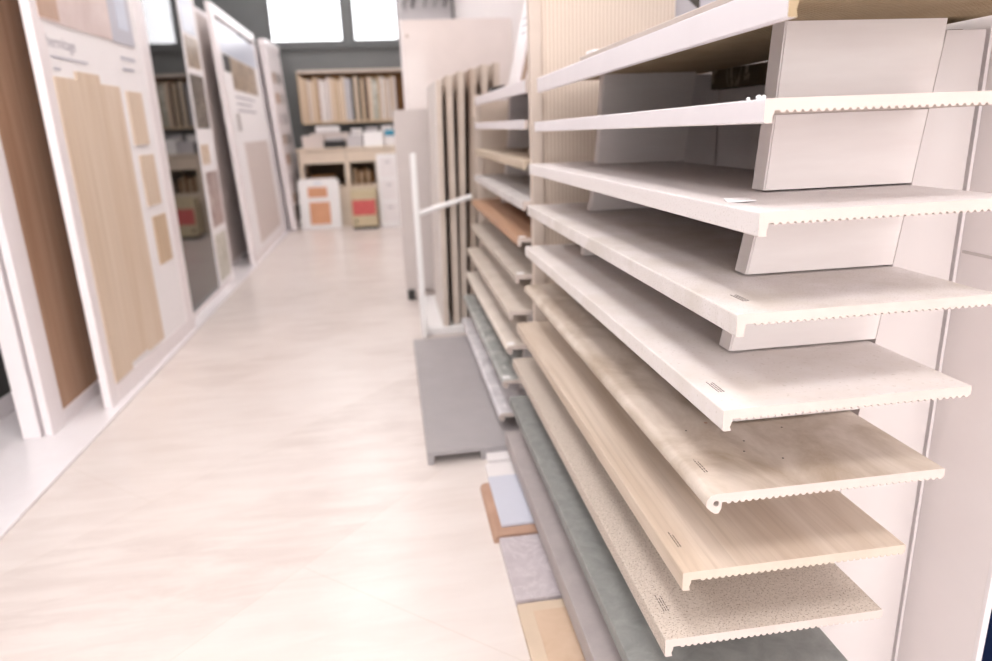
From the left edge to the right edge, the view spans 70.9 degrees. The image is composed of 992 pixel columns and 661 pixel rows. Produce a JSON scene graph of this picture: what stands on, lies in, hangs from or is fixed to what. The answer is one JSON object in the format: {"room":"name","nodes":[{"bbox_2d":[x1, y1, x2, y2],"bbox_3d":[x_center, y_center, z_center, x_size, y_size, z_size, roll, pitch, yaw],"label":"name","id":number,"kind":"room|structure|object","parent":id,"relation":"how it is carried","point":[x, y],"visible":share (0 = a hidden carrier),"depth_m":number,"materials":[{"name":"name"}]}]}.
{"room":"flooring showroom","nodes":[
{"label":"flooring showroom","id":0,"kind":"room"},
{"bbox_2d":[0,224,530,660],"bbox_3d":[-0.742,0.319,2.715,5.600,0.100,11.600,-4,17,-8],"label":"floor","id":1,"kind":"structure","parent":0,"point":[271,492],"depth_m":1.92,"materials":[{"name":"beige stone"}]},
{"bbox_2d":[0,228,290,539],"bbox_3d":[-2.293,0.241,2.977,1.615,0.012,9.200,-4,17,-8],"label":"display platform","id":2,"kind":"structure","parent":1,"relation":"on","point":[29,468],"depth_m":2.37,"materials":[{"name":"white lacquer"}]},
{"bbox_2d":[0,348,15,419],"bbox_3d":[-1.849,-0.531,1.985,0.031,2.000,1.110,-4,17,-7],"label":"display panel","id":3,"kind":"object","parent":2,"relation":"on","point":[7,405],"visible":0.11,"depth_m":2.63,"materials":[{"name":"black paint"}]},
{"bbox_2d":[0,248,44,438],"bbox_3d":[-1.721,-0.724,2.617,0.058,2.000,1.020,-4,17,-8],"label":"display panel","id":4,"kind":"object","parent":2,"relation":"on","point":[11,341],"visible":0.21,"depth_m":2.35,"materials":[{"name":"white paint"}]},
{"bbox_2d":[0,0,100,435],"bbox_3d":[-1.670,-0.729,2.629,0.026,2.000,1.010,-4,17,-8],"label":"display panel","id":5,"kind":"object","parent":2,"relation":"on","point":[35,247],"visible":0.41,"depth_m":2.44,"materials":[{"name":"white paint"}]},
{"bbox_2d":[18,0,195,408],"bbox_3d":[-1.585,-0.769,2.931,0.035,1.900,1.140,-4,17,-7],"label":"display panel","id":6,"kind":"object","parent":2,"relation":"on","point":[91,60],"visible":1,"depth_m":2.80,"materials":[{"name":"white paint"}]},
{"bbox_2d":[36,0,59,21],"bbox_3d":[-1.535,-1.258,2.328,0.001,0.400,0.150,-4,17,-7],"label":"photo","id":7,"kind":"object","parent":6,"relation":"attached to","point":[46,8],"depth_m":2.38},
{"bbox_2d":[35,0,112,40],"bbox_3d":[-1.569,-1.321,2.557,0.005,0.408,0.630,-4,17,-7],"label":"photo","id":8,"kind":"object","parent":6,"relation":"attached to","point":[90,19],"depth_m":2.61},
{"bbox_2d":[106,0,134,47],"bbox_3d":[-1.627,-1.442,2.976,0.006,0.410,0.250,-4,17,-7],"label":"photo","id":9,"kind":"object","parent":6,"relation":"attached to","point":[118,15],"depth_m":3.00},
{"bbox_2d":[113,0,128,31],"bbox_3d":[-1.627,-1.475,2.982,0.001,0.350,0.120,-4,17,-7],"label":"photo","id":10,"kind":"object","parent":6,"relation":"attached to","point":[119,6],"depth_m":3.01},
{"bbox_2d":[142,0,233,318],"bbox_3d":[-1.819,-1.125,4.107,0.033,1.930,1.240,-5,17,-8],"label":"display panel","id":11,"kind":"object","parent":2,"relation":"on","point":[171,25],"visible":0.7,"depth_m":4.10,"materials":[{"name":"white paint"}]},
{"bbox_2d":[178,0,194,35],"bbox_3d":[-1.888,-1.919,4.250,0.002,0.200,0.310,-5,17,-8],"label":"photo","id":12,"kind":"object","parent":11,"relation":"on","point":[185,10],"depth_m":4.25},
{"bbox_2d":[184,34,201,70],"bbox_3d":[-1.885,-1.725,4.333,0.002,0.180,0.320,-5,17,-8],"label":"photo","id":13,"kind":"object","parent":11,"relation":"attached to","point":[191,45],"depth_m":4.32},
{"bbox_2d":[189,73,209,127],"bbox_3d":[-1.874,-1.447,4.415,0.002,0.320,0.340,-5,17,-8],"label":"sample","id":14,"kind":"object","parent":11,"relation":"attached to","point":[197,83],"depth_m":4.40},
{"bbox_2d":[205,170,223,227],"bbox_3d":[-1.855,-0.873,4.606,0.002,0.350,0.320,-5,17,-8],"label":"photo","id":15,"kind":"object","parent":11,"relation":"attached to","point":[211,177],"depth_m":4.59},
{"bbox_2d":[215,230,230,280],"bbox_3d":[-1.840,-0.511,4.703,0.002,0.300,0.320,-5,17,-8],"label":"photo","id":16,"kind":"object","parent":11,"relation":"attached to","point":[220,239],"depth_m":4.69},
{"bbox_2d":[194,6,248,267],"bbox_3d":[-2.155,-1.513,5.600,0.030,1.850,1.790,-4,17,-8],"label":"display panel","id":17,"kind":"object","parent":2,"relation":"on","point":[238,247],"visible":0.16,"depth_m":5.34,"materials":[{"name":"white paint"}]},
{"bbox_2d":[204,0,284,265],"bbox_3d":[-2.113,-1.664,6.036,0.107,1.890,1.890,-5,17,-9],"label":"display panel","id":18,"kind":"object","parent":2,"relation":"on","point":[235,59],"visible":1,"depth_m":5.71,"materials":[{"name":"white paint"}]},
{"bbox_2d":[222,53,231,72],"bbox_3d":[-2.023,-2.008,5.239,0.002,0.120,0.260,-7,17,-8],"label":"photo","id":19,"kind":"object","parent":18,"relation":"attached to","point":[226,62],"depth_m":5.23},
{"bbox_2d":[236,114,241,130],"bbox_3d":[-2.007,-1.627,5.447,0.002,0.130,0.120,-7,17,-8],"label":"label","id":20,"kind":"object","parent":18,"relation":"attached to","point":[238,116],"depth_m":5.44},
{"bbox_2d":[229,57,258,95],"bbox_3d":[-2.140,-2.151,5.948,0.003,0.240,1.200,-7,17,-8],"label":"photo","id":21,"kind":"object","parent":18,"relation":"attached to","point":[243,76],"depth_m":5.86},
{"bbox_2d":[255,46,290,230],"bbox_3d":[-2.320,-1.983,7.302,0.149,1.800,0.650,-4,17,-8],"label":"display panel","id":22,"kind":"object","parent":1,"relation":"on","point":[285,216],"visible":0.35,"depth_m":7.08,"materials":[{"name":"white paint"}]},
{"bbox_2d":[257,38,301,230],"bbox_3d":[-2.221,-2.018,7.303,0.159,1.860,0.725,-4,17,-5],"label":"display panel","id":23,"kind":"object","parent":1,"relation":"on","point":[269,52],"visible":0.88,"depth_m":7.14,"materials":[{"name":"white paint"}]},
{"bbox_2d":[294,203,300,220],"bbox_3d":[-2.124,-1.291,7.528,0.006,0.150,0.480,-7,17,-4],"label":"photo","id":24,"kind":"object","parent":23,"relation":"attached to","point":[296,205],"depth_m":7.41},
{"bbox_2d":[298,178,342,229],"bbox_3d":[-1.859,-1.342,7.366,0.420,0.519,0.085,-4,17,-8],"label":"board","id":25,"kind":"object","parent":1,"relation":"on","point":[319,198],"visible":1,"depth_m":7.36,"materials":[{"name":"white plastic"}]},
{"bbox_2d":[295,145,395,225],"bbox_3d":[-1.578,-1.608,7.700,1.085,0.820,0.580,-4,17,-8],"label":"desk","id":26,"kind":"object","parent":1,"relation":"on","point":[325,161],"visible":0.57,"depth_m":7.42,"materials":[{"name":"beige wood"}]},
{"bbox_2d":[309,173,336,178],"bbox_3d":[-1.875,-1.637,7.582,0.260,0.115,0.300,-4,17,-8],"label":"box","id":27,"kind":"object","parent":26,"relation":"on","point":[332,175],"visible":0.46,"depth_m":7.44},
{"bbox_2d":[295,145,394,151],"bbox_3d":[-1.592,-1.989,7.587,1.085,0.025,0.580,-4,17,-8],"label":"countertop","id":28,"kind":"structure","parent":26,"relation":"on","point":[384,146],"depth_m":7.31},
{"bbox_2d":[302,135,324,148],"bbox_3d":[-1.952,-2.024,7.479,0.220,0.130,0.260,-4,17,-8],"label":"storage box","id":29,"kind":"object","parent":28,"relation":"on","point":[308,142],"visible":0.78,"depth_m":7.36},
{"bbox_2d":[310,132,349,146],"bbox_3d":[-1.827,-2.109,7.705,0.420,0.155,0.120,-4,17,-8],"label":"storage box","id":30,"kind":"object","parent":28,"relation":"on","point":[331,134],"visible":0.44,"depth_m":7.64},
{"bbox_2d":[315,126,339,132],"bbox_3d":[-1.851,-2.215,7.670,0.260,0.070,0.140,-4,17,-8],"label":"pile","id":31,"kind":"object","parent":30,"relation":"on","point":[318,129],"visible":0.99,"depth_m":7.61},
{"bbox_2d":[324,137,346,147],"bbox_3d":[-1.708,-1.997,7.409,0.220,0.100,0.220,-4,17,-8],"label":"printer","id":32,"kind":"object","parent":28,"relation":"on","point":[330,142],"visible":0.99,"depth_m":7.31,"materials":[{"name":"black plastic"}]},
{"bbox_2d":[347,135,363,146],"bbox_3d":[-1.504,-2.028,7.453,0.160,0.120,0.220,-4,17,-8],"label":"storage box","id":33,"kind":"object","parent":28,"relation":"on","point":[352,140],"visible":0.96,"depth_m":7.35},
{"bbox_2d":[351,128,362,134],"bbox_3d":[-1.541,-2.148,7.738,0.120,0.190,0.100,-4,17,-8],"label":"carton","id":34,"kind":"object","parent":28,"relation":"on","point":[354,131],"visible":0.45,"depth_m":7.67,"materials":[{"name":"white cardboard"}]},
{"bbox_2d":[363,131,382,146],"bbox_3d":[-1.317,-2.057,7.473,0.200,0.150,0.240,-4,17,-8],"label":"storage box","id":35,"kind":"object","parent":28,"relation":"on","point":[373,138],"visible":1,"depth_m":7.36,"materials":[{"name":"cardboard"}]},
{"bbox_2d":[381,125,392,144],"bbox_3d":[-1.210,-2.183,7.780,0.130,0.210,0.100,-4,17,-8],"label":"carton","id":36,"kind":"object","parent":28,"relation":"on","point":[383,127],"visible":0.55,"depth_m":7.71,"materials":[{"name":"white cardboard"}]},
{"bbox_2d":[384,130,394,145],"bbox_3d":[-1.121,-2.080,7.508,0.150,0.160,0.210,-4,17,-8],"label":"storage box","id":37,"kind":"object","parent":28,"relation":"on","point":[389,134],"visible":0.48,"depth_m":7.41,"materials":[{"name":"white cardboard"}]},
{"bbox_2d":[351,181,376,187],"bbox_3d":[-1.453,-1.621,7.721,0.270,0.025,0.530,-4,17,-8],"label":"shelf","id":38,"kind":"object","parent":26,"relation":"attached to","point":[374,185],"depth_m":7.48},
{"bbox_2d":[350,188,378,229],"bbox_3d":[-1.376,-1.280,7.308,0.260,0.400,0.256,-4,17,-8],"label":"waste bin","id":39,"kind":"object","parent":1,"relation":"on","point":[364,207],"visible":1,"depth_m":7.19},
{"bbox_2d":[376,153,400,226],"bbox_3d":[-1.124,-1.475,7.335,0.215,0.740,0.250,-4,17,-8],"label":"tower","id":40,"kind":"object","parent":1,"relation":"on","point":[386,163],"visible":0.9,"depth_m":7.22,"materials":[{"name":"white plastic"}]},
{"bbox_2d":[392,109,434,299],"bbox_3d":[-0.403,-0.729,4.101,0.325,1.095,0.070,-4,17,-8],"label":"panel","id":41,"kind":"object","parent":1,"relation":"on","point":[411,127],"visible":0.54,"depth_m":4.05,"materials":[{"name":"white"}]},
{"bbox_2d":[409,153,471,337],"bbox_3d":[-0.163,-0.508,3.697,0.550,0.885,0.750,-4,17,-8],"label":"rack","id":42,"kind":"object","parent":1,"relation":"on","point":[431,322],"visible":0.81,"depth_m":3.35,"materials":[{"name":"metal"}]},
{"bbox_2d":[427,80,448,325],"bbox_3d":[-0.302,-0.664,3.616,0.030,1.159,0.620,-3,16,-8],"label":"ceramic piece","id":43,"kind":"object","parent":42,"relation":"on","point":[434,94],"visible":1,"depth_m":3.41,"materials":[{"name":"ceramic"}]},
{"bbox_2d":[441,75,459,323],"bbox_3d":[-0.252,-0.684,3.641,0.030,1.180,0.620,-3,17,-8],"label":"ceramic piece","id":44,"kind":"object","parent":42,"relation":"on","point":[446,81],"visible":0.71,"depth_m":3.39,"materials":[{"name":"ceramic"}]},
{"bbox_2d":[452,72,466,321],"bbox_3d":[-0.208,-0.703,3.670,0.071,1.198,0.620,-4,17,-8],"label":"ceramic piece","id":45,"kind":"object","parent":42,"relation":"on","point":[458,77],"visible":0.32,"depth_m":3.39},
{"bbox_2d":[464,68,475,316],"bbox_3d":[-0.158,-0.722,3.702,0.085,1.212,0.620,-4,17,-8],"label":"ceramic piece","id":46,"kind":"object","parent":42,"relation":"on","point":[470,74],"visible":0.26,"depth_m":3.42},
{"bbox_2d":[475,65,487,270],"bbox_3d":[-0.104,-0.742,3.732,0.083,1.230,0.620,-4,17,-8],"label":"ceramic piece","id":47,"kind":"object","parent":42,"relation":"on","point":[482,70],"visible":0.22,"depth_m":3.30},
{"bbox_2d":[487,63,499,100],"bbox_3d":[-0.048,-0.759,3.765,0.085,1.239,0.620,-4,17,-8],"label":"ceramic piece","id":48,"kind":"object","parent":42,"relation":"on","point":[494,68],"visible":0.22,"depth_m":3.33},
{"bbox_2d":[398,18,512,289],"bbox_3d":[-0.204,-1.068,4.317,0.673,1.608,0.134,-4,17,-8],"label":"partition","id":49,"kind":"object","parent":1,"relation":"on","point":[431,49],"visible":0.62,"depth_m":4.17,"materials":[{"name":"white paint"}]},
{"bbox_2d":[414,336,585,660],"bbox_3d":[-0.057,0.357,2.248,0.335,0.042,2.220,-4,17,-8],"label":"boards","id":50,"kind":"object","parent":1,"relation":"on","point":[459,414],"depth_m":2.07,"materials":[{"name":"grey laminate"}]},
{"bbox_2d":[472,95,532,388],"bbox_3d":[0.169,-0.430,2.854,0.486,1.190,1.122,-4,17,-8],"label":"rack","id":51,"kind":"object","parent":1,"relation":"on","point":[516,107],"visible":0.16,"depth_m":3.22,"materials":[{"name":"white paint"}]},
{"bbox_2d":[463,294,522,387],"bbox_3d":[0.088,-0.005,2.808,0.318,0.028,1.200,-4,17,-8],"label":"shelf","id":52,"kind":"object","parent":51,"relation":"on","point":[502,361],"depth_m":2.56,"materials":[{"name":"grey laminate"}]},
{"bbox_2d":[461,317,526,420],"bbox_3d":[0.077,0.104,2.838,0.318,0.027,1.200,-4,17,-8],"label":"shelf","id":53,"kind":"object","parent":51,"relation":"in","point":[499,395],"depth_m":2.56,"materials":[{"name":"grey laminate"}]},
{"bbox_2d":[466,271,527,353],"bbox_3d":[0.101,-0.115,2.778,0.318,0.028,1.200,-4,17,-8],"label":"shelf","id":54,"kind":"object","parent":51,"relation":"on","point":[505,328],"depth_m":2.52,"materials":[{"name":"beige laminate"}]},
{"bbox_2d":[467,247,532,319],"bbox_3d":[0.107,-0.223,2.747,0.312,0.026,1.200,-4,17,-8],"label":"shelf","id":55,"kind":"object","parent":51,"relation":"in","point":[511,295],"depth_m":2.53,"materials":[{"name":"beige laminate"}]},
{"bbox_2d":[471,223,531,282],"bbox_3d":[0.131,-0.335,2.719,0.323,0.025,1.200,-4,17,-8],"label":"shelf","id":56,"kind":"object","parent":51,"relation":"in","point":[512,257],"depth_m":2.56,"materials":[{"name":"beige laminate"}]},
{"bbox_2d":[475,79,527,105],"bbox_3d":[0.195,-0.874,2.572,0.406,0.036,1.200,-4,17,-8],"label":"shelf","id":57,"kind":"object","parent":51,"relation":"on","point":[520,88],"depth_m":2.34,"materials":[{"name":"white laminate"}]},
{"bbox_2d":[508,0,527,84],"bbox_3d":[0.120,-1.169,2.712,0.138,0.453,0.220,-4,17,-8],"label":"board","id":58,"kind":"object","parent":57,"relation":"on","point":[519,68],"visible":0.41,"depth_m":2.70,"materials":[{"name":"white paint"}]},
{"bbox_2d":[472,198,531,245],"bbox_3d":[0.138,-0.443,2.688,0.327,0.025,1.200,-4,17,-8],"label":"shelf","id":59,"kind":"object","parent":51,"relation":"on","point":[515,223],"depth_m":2.58,"materials":[{"name":"laminate"}]},
{"bbox_2d":[474,148,529,169],"bbox_3d":[0.155,-0.661,2.628,0.332,0.027,1.200,-4,17,-8],"label":"shelf","id":60,"kind":"object","parent":51,"relation":"on","point":[519,158],"depth_m":2.52,"materials":[{"name":"beige wood"}]},
{"bbox_2d":[475,120,528,129],"bbox_3d":[0.157,-0.770,2.596,0.332,0.027,1.200,-4,17,-8],"label":"shelf","id":61,"kind":"object","parent":51,"relation":"in","point":[517,124],"depth_m":2.33,"materials":[{"name":"white laminate"}]},
{"bbox_2d":[474,174,530,210],"bbox_3d":[0.157,-0.542,2.631,0.338,0.027,1.200,-4,17,-8],"label":"shelf","id":62,"kind":"object","parent":51,"relation":"on","point":[515,189],"depth_m":2.57,"materials":[{"name":"white laminate"}]},
{"bbox_2d":[526,0,991,660],"bbox_3d":[0.342,-0.736,1.381,0.486,2.600,1.122,-4,17,-8],"label":"rack","id":63,"kind":"object","parent":1,"relation":"on","point":[932,147],"visible":0.42,"depth_m":1.02,"materials":[{"name":"white paint"}]},
{"bbox_2d":[506,431,621,660],"bbox_3d":[0.276,0.485,1.569,0.318,0.050,1.200,-4,17,-8],"label":"shelf","id":64,"kind":"object","parent":63,"relation":"in","point":[596,642],"depth_m":1.49,"materials":[{"name":"grey laminate"}]},
{"bbox_2d":[509,395,847,660],"bbox_3d":[0.286,0.365,1.535,0.318,0.027,1.200,-4,17,-8],"label":"shelf","id":65,"kind":"object","parent":63,"relation":"in","point":[634,640],"depth_m":1.18,"materials":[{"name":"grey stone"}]},
{"bbox_2d":[513,357,882,656],"bbox_3d":[0.295,0.249,1.526,0.318,0.028,1.200,-4,17,-8],"label":"shelf","id":66,"kind":"object","parent":63,"relation":"on","point":[752,604],"depth_m":1.03,"materials":[{"name":"laminate"}]},
{"bbox_2d":[517,321,905,590],"bbox_3d":[0.304,0.145,1.482,0.312,0.027,1.200,-4,17,-8],"label":"shelf","id":67,"kind":"object","parent":63,"relation":"on","point":[694,542],"depth_m":1.02,"materials":[{"name":"brown wood"}]},
{"bbox_2d":[524,283,944,513],"bbox_3d":[0.330,0.036,1.448,0.323,0.028,1.200,-4,17,-8],"label":"shelf","id":68,"kind":"object","parent":63,"relation":"on","point":[776,457],"depth_m":0.99,"materials":[{"name":"laminate"}]},
{"bbox_2d":[525,243,971,430],"bbox_3d":[0.337,-0.071,1.414,0.327,0.027,1.200,-5,17,-8],"label":"shelf","id":69,"kind":"object","parent":63,"relation":"on","point":[682,346],"depth_m":0.97,"materials":[{"name":"white laminate"}]},
{"bbox_2d":[527,202,991,336],"bbox_3d":[0.349,-0.184,1.396,0.338,0.027,1.200,-5,17,-8],"label":"shelf","id":70,"kind":"object","parent":63,"relation":"on","point":[691,262],"depth_m":0.97,"materials":[{"name":"laminate"}]},
{"bbox_2d":[529,161,991,236],"bbox_3d":[0.353,-0.293,1.357,0.332,0.031,1.200,-5,16,-9],"label":"shelf","id":71,"kind":"object","parent":63,"relation":"on","point":[722,196],"depth_m":0.93,"materials":[{"name":"white laminate"}]},
{"bbox_2d":[534,91,991,131],"bbox_3d":[0.356,-0.402,1.320,0.332,0.030,1.200,-4,16,-8],"label":"shelf","id":72,"kind":"object","parent":63,"relation":"on","point":[761,110],"depth_m":0.77,"materials":[{"name":"white laminate"}]},
{"bbox_2d":[537,0,991,92],"bbox_3d":[0.396,-0.502,1.274,0.406,0.045,1.200,-4,16,-8],"label":"shelf","id":73,"kind":"object","parent":63,"relation":"on","point":[735,33],"depth_m":0.93,"materials":[{"name":"white laminate"}]},
{"bbox_2d":[981,609,991,660],"bbox_3d":[1.017,0.504,1.163,0.460,0.300,0.410,-4,17,-8],"label":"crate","id":74,"kind":"object","parent":1,"relation":"on","point":[987,652],"visible":0.03,"depth_m":1.13,"materials":[{"name":"blue plastic"}]},
{"bbox_2d":[193,0,453,178],"bbox_3d":[-1.456,-2.867,7.743,5.000,3.200,0.120,-4,17,-8],"label":"wall","id":75,"kind":"structure","parent":0,"point":[250,14],"depth_m":7.59,"materials":[{"name":"paint"}]},
{"bbox_2d":[264,0,344,43],"bbox_3d":[-2.060,-3.518,7.454,0.800,0.845,0.050,-4,17,-8],"label":"window","id":76,"kind":"structure","parent":75,"relation":"in","point":[288,21],"depth_m":7.50,"materials":[{"name":"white glass"}]},
{"bbox_2d":[257,43,399,49],"bbox_3d":[-2.186,-3.044,7.499,3.520,0.040,0.030,-4,17,-8],"label":"trim","id":77,"kind":"structure","parent":75,"relation":"attached to","point":[386,45],"depth_m":7.55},
{"bbox_2d":[296,68,404,124],"bbox_3d":[-1.559,-2.562,7.634,1.140,0.545,0.215,-4,17,-8],"label":"wall shelf","id":78,"kind":"object","parent":75,"relation":"attached to","point":[397,72],"visible":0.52,"depth_m":7.63,"materials":[{"name":"beige wood"}]},
{"bbox_2d":[299,78,306,121],"bbox_3d":[-2.083,-2.495,7.561,0.026,0.455,0.185,-4,17,-8],"label":"board","id":79,"kind":"object","parent":78,"relation":"on","point":[301,79],"visible":0.7,"depth_m":7.48,"materials":[{"name":"brown wood"}]},
{"bbox_2d":[303,79,310,121],"bbox_3d":[-2.050,-2.493,7.572,0.032,0.443,0.175,-4,17,-8],"label":"board","id":80,"kind":"object","parent":78,"relation":"in","point":[304,80],"visible":0.68,"depth_m":7.49,"materials":[{"name":"beige wood"}]},
{"bbox_2d":[306,80,312,121],"bbox_3d":[-2.019,-2.491,7.583,0.022,0.431,0.165,-4,17,-8],"label":"board","id":81,"kind":"object","parent":78,"relation":"in","point":[308,87],"visible":0.61,"depth_m":7.50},
{"bbox_2d":[309,81,316,121],"bbox_3d":[-1.983,-2.485,7.579,0.036,0.419,0.185,-4,17,-8],"label":"board","id":82,"kind":"object","parent":78,"relation":"in","point":[311,86],"visible":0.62,"depth_m":7.50,"materials":[{"name":"brown wood"}]},
{"bbox_2d":[313,77,320,121],"bbox_3d":[-1.947,-2.507,7.584,0.030,0.455,0.175,-4,17,-8],"label":"board","id":83,"kind":"object","parent":78,"relation":"in","point":[314,78],"visible":0.76,"depth_m":7.51,"materials":[{"name":"beige wood"}]},
{"bbox_2d":[316,79,321,121],"bbox_3d":[-1.921,-2.505,7.594,0.014,0.443,0.165,-4,17,-8],"label":"board","id":84,"kind":"object","parent":78,"relation":"in","point":[316,79],"visible":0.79,"depth_m":7.52,"materials":[{"name":"brown wood"}]},
{"bbox_2d":[318,80,326,121],"bbox_3d":[-1.887,-2.498,7.590,0.041,0.431,0.185,-4,17,-8],"label":"board","id":85,"kind":"object","parent":78,"relation":"in","point":[320,82],"visible":0.89,"depth_m":7.51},
{"bbox_2d":[323,81,329,121],"bbox_3d":[-1.850,-2.497,7.602,0.026,0.419,0.175,-4,17,-8],"label":"board","id":86,"kind":"object","parent":78,"relation":"in","point":[324,82],"visible":0.8,"depth_m":7.53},
{"bbox_2d":[325,77,332,121],"bbox_3d":[-1.816,-2.518,7.606,0.034,0.455,0.165,-4,17,-8],"label":"board","id":87,"kind":"object","parent":78,"relation":"in","point":[326,78],"visible":0.74,"depth_m":7.53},
{"bbox_2d":[329,78,336,120],"bbox_3d":[-1.775,-2.513,7.604,0.036,0.443,0.185,-4,17,-8],"label":"board","id":88,"kind":"object","parent":78,"relation":"in","point":[330,79],"visible":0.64,"depth_m":7.52,"materials":[{"name":"brown wood"}]},
{"bbox_2d":[333,79,340,120],"bbox_3d":[-1.734,-2.512,7.616,0.038,0.431,0.175,-4,17,-8],"label":"board","id":89,"kind":"object","parent":78,"relation":"in","point":[335,83],"visible":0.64,"depth_m":7.54,"materials":[{"name":"beige wood"}]},
{"bbox_2d":[337,80,343,120],"bbox_3d":[-1.698,-2.510,7.627,0.026,0.419,0.165,-4,17,-8],"label":"board","id":90,"kind":"object","parent":78,"relation":"in","point":[338,81],"visible":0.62,"depth_m":7.55,"materials":[{"name":"brown wood"}]},
{"bbox_2d":[340,77,346,120],"bbox_3d":[-1.664,-2.527,7.617,0.032,0.455,0.185,-4,17,-8],"label":"board","id":91,"kind":"object","parent":78,"relation":"on","point":[341,78],"visible":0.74,"depth_m":7.54,"materials":[{"name":"brown wood"}]},
{"bbox_2d":[343,78,350,120],"bbox_3d":[-1.626,-2.526,7.628,0.036,0.443,0.175,-4,17,-8],"label":"board","id":92,"kind":"object","parent":78,"relation":"in","point":[345,79],"visible":0.84,"depth_m":7.55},
{"bbox_2d":[347,79,353,120],"bbox_3d":[-1.591,-2.524,7.640,0.026,0.431,0.165,-4,17,-8],"label":"board","id":93,"kind":"object","parent":78,"relation":"in","point":[349,82],"visible":0.77,"depth_m":7.57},
{"bbox_2d":[350,78,356,120],"bbox_3d":[-1.559,-2.525,7.634,0.026,0.434,0.185,-4,17,-8],"label":"board","id":94,"kind":"object","parent":78,"relation":"in","point":[351,79],"visible":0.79,"depth_m":7.55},
{"bbox_2d":[353,76,359,120],"bbox_3d":[-1.526,-2.539,7.640,0.032,0.455,0.175,-4,17,-8],"label":"board","id":95,"kind":"object","parent":78,"relation":"on","point":[354,77],"visible":0.86,"depth_m":7.56,"materials":[{"name":"brown wood"}]},
{"bbox_2d":[357,76,362,119],"bbox_3d":[-1.493,-2.545,7.649,0.026,0.458,0.165,-4,17,-8],"label":"board","id":96,"kind":"object","parent":78,"relation":"in","point":[358,77],"visible":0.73,"depth_m":7.58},
{"bbox_2d":[360,78,365,119],"bbox_3d":[-1.459,-2.532,7.648,0.030,0.431,0.185,-4,17,-8],"label":"board","id":97,"kind":"object","parent":78,"relation":"in","point":[361,79],"visible":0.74,"depth_m":7.57,"materials":[{"name":"beige wood"}]},
{"bbox_2d":[363,78,368,119],"bbox_3d":[-1.429,-2.537,7.656,0.022,0.434,0.175,-4,17,-8],"label":"board","id":98,"kind":"object","parent":78,"relation":"in","point":[364,80],"visible":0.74,"depth_m":7.58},
{"bbox_2d":[367,77,373,119],"bbox_3d":[-1.378,-2.544,7.657,0.032,0.443,0.185,-4,17,-8],"label":"board","id":99,"kind":"object","parent":78,"relation":"in","point":[368,78],"visible":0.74,"depth_m":7.57,"materials":[{"name":"brown wood"}]},
{"bbox_2d":[371,78,376,119],"bbox_3d":[-1.343,-2.542,7.668,0.030,0.431,0.175,-4,17,-8],"label":"board","id":100,"kind":"object","parent":78,"relation":"in","point":[372,79],"visible":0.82,"depth_m":7.58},
{"bbox_2d":[374,79,379,119],"bbox_3d":[-1.311,-2.540,7.679,0.026,0.419,0.165,-4,17,-8],"label":"board","id":101,"kind":"object","parent":78,"relation":"in","point":[375,80],"visible":1,"depth_m":7.60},
{"bbox_2d":[377,76,382,119],"bbox_3d":[-1.279,-2.557,7.668,0.026,0.455,0.185,-4,17,-8],"label":"board","id":102,"kind":"object","parent":78,"relation":"on","point":[378,79],"visible":0.99,"depth_m":7.58,"materials":[{"name":"beige wood"}]},
{"bbox_2d":[380,77,385,119],"bbox_3d":[-1.246,-2.555,7.679,0.032,0.443,0.175,-4,17,-8],"label":"board","id":103,"kind":"object","parent":78,"relation":"in","point":[381,78],"visible":0.94,"depth_m":7.59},
{"bbox_2d":[383,78,388,118],"bbox_3d":[-1.213,-2.554,7.690,0.026,0.431,0.165,-4,17,-8],"label":"board","id":104,"kind":"object","parent":78,"relation":"in","point":[384,79],"visible":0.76,"depth_m":7.61,"materials":[{"name":"brown wood"}]},
{"bbox_2d":[386,79,391,118],"bbox_3d":[-1.179,-2.548,7.687,0.030,0.419,0.185,-4,17,-8],"label":"board","id":105,"kind":"object","parent":78,"relation":"in","point":[387,80],"visible":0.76,"depth_m":7.60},
{"bbox_2d":[389,75,393,118],"bbox_3d":[-1.148,-2.569,7.691,0.026,0.455,0.175,-4,17,-8],"label":"board","id":106,"kind":"object","parent":78,"relation":"in","point":[390,76],"visible":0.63,"depth_m":7.60,"materials":[{"name":"beige wood"}]},
{"bbox_2d":[392,76,396,109],"bbox_3d":[-1.117,-2.567,7.701,0.026,0.443,0.165,-4,17,-8],"label":"board","id":107,"kind":"object","parent":78,"relation":"on","point":[393,77],"visible":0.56,"depth_m":7.61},
{"bbox_2d":[349,0,399,42],"bbox_3d":[-1.328,-3.575,7.552,0.520,0.845,0.050,-4,17,-8],"label":"window","id":108,"kind":"structure","parent":75,"relation":"in","point":[371,20],"depth_m":7.60,"materials":[{"name":"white glass"}]},
{"bbox_2d":[396,0,451,30],"bbox_3d":[-0.785,-3.685,7.513,0.590,0.850,0.062,-4,17,-8],"label":"board","id":109,"kind":"object","parent":75,"relation":"attached to","point":[406,9],"visible":0.76,"depth_m":7.58,"materials":[{"name":"metal"}]},
{"bbox_2d":[454,0,991,660],"bbox_3d":[0.123,-1.889,4.242,0.009,3.200,7.536,-4,17,-8],"label":"wall","id":110,"kind":"structure","parent":0,"point":[952,555],"depth_m":1.06,"materials":[{"name":"white paint"}]},
{"bbox_2d":[675,0,715,16],"bbox_3d":[0.511,-1.091,1.679,0.020,0.700,0.660,-4,17,-8],"label":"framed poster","id":111,"kind":"object","parent":110,"relation":"attached to","point":[682,6],"visible":0.02,"depth_m":1.85,"materials":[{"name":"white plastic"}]},
{"bbox_2d":[962,250,991,258],"bbox_3d":[0.694,-0.097,0.956,0.002,0.004,0.136,-4,17,-8],"label":"trim","id":112,"kind":"structure","parent":110,"relation":"attached to","point":[963,251],"depth_m":0.99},
{"bbox_2d":[972,557,991,660],"bbox_3d":[0.680,-0.848,0.660,0.010,3.200,0.007,-4,17,-8],"label":"trim","id":113,"kind":"structure","parent":110,"relation":"attached to","point":[987,600],"depth_m":1.04,"materials":[{"name":"white paint"}]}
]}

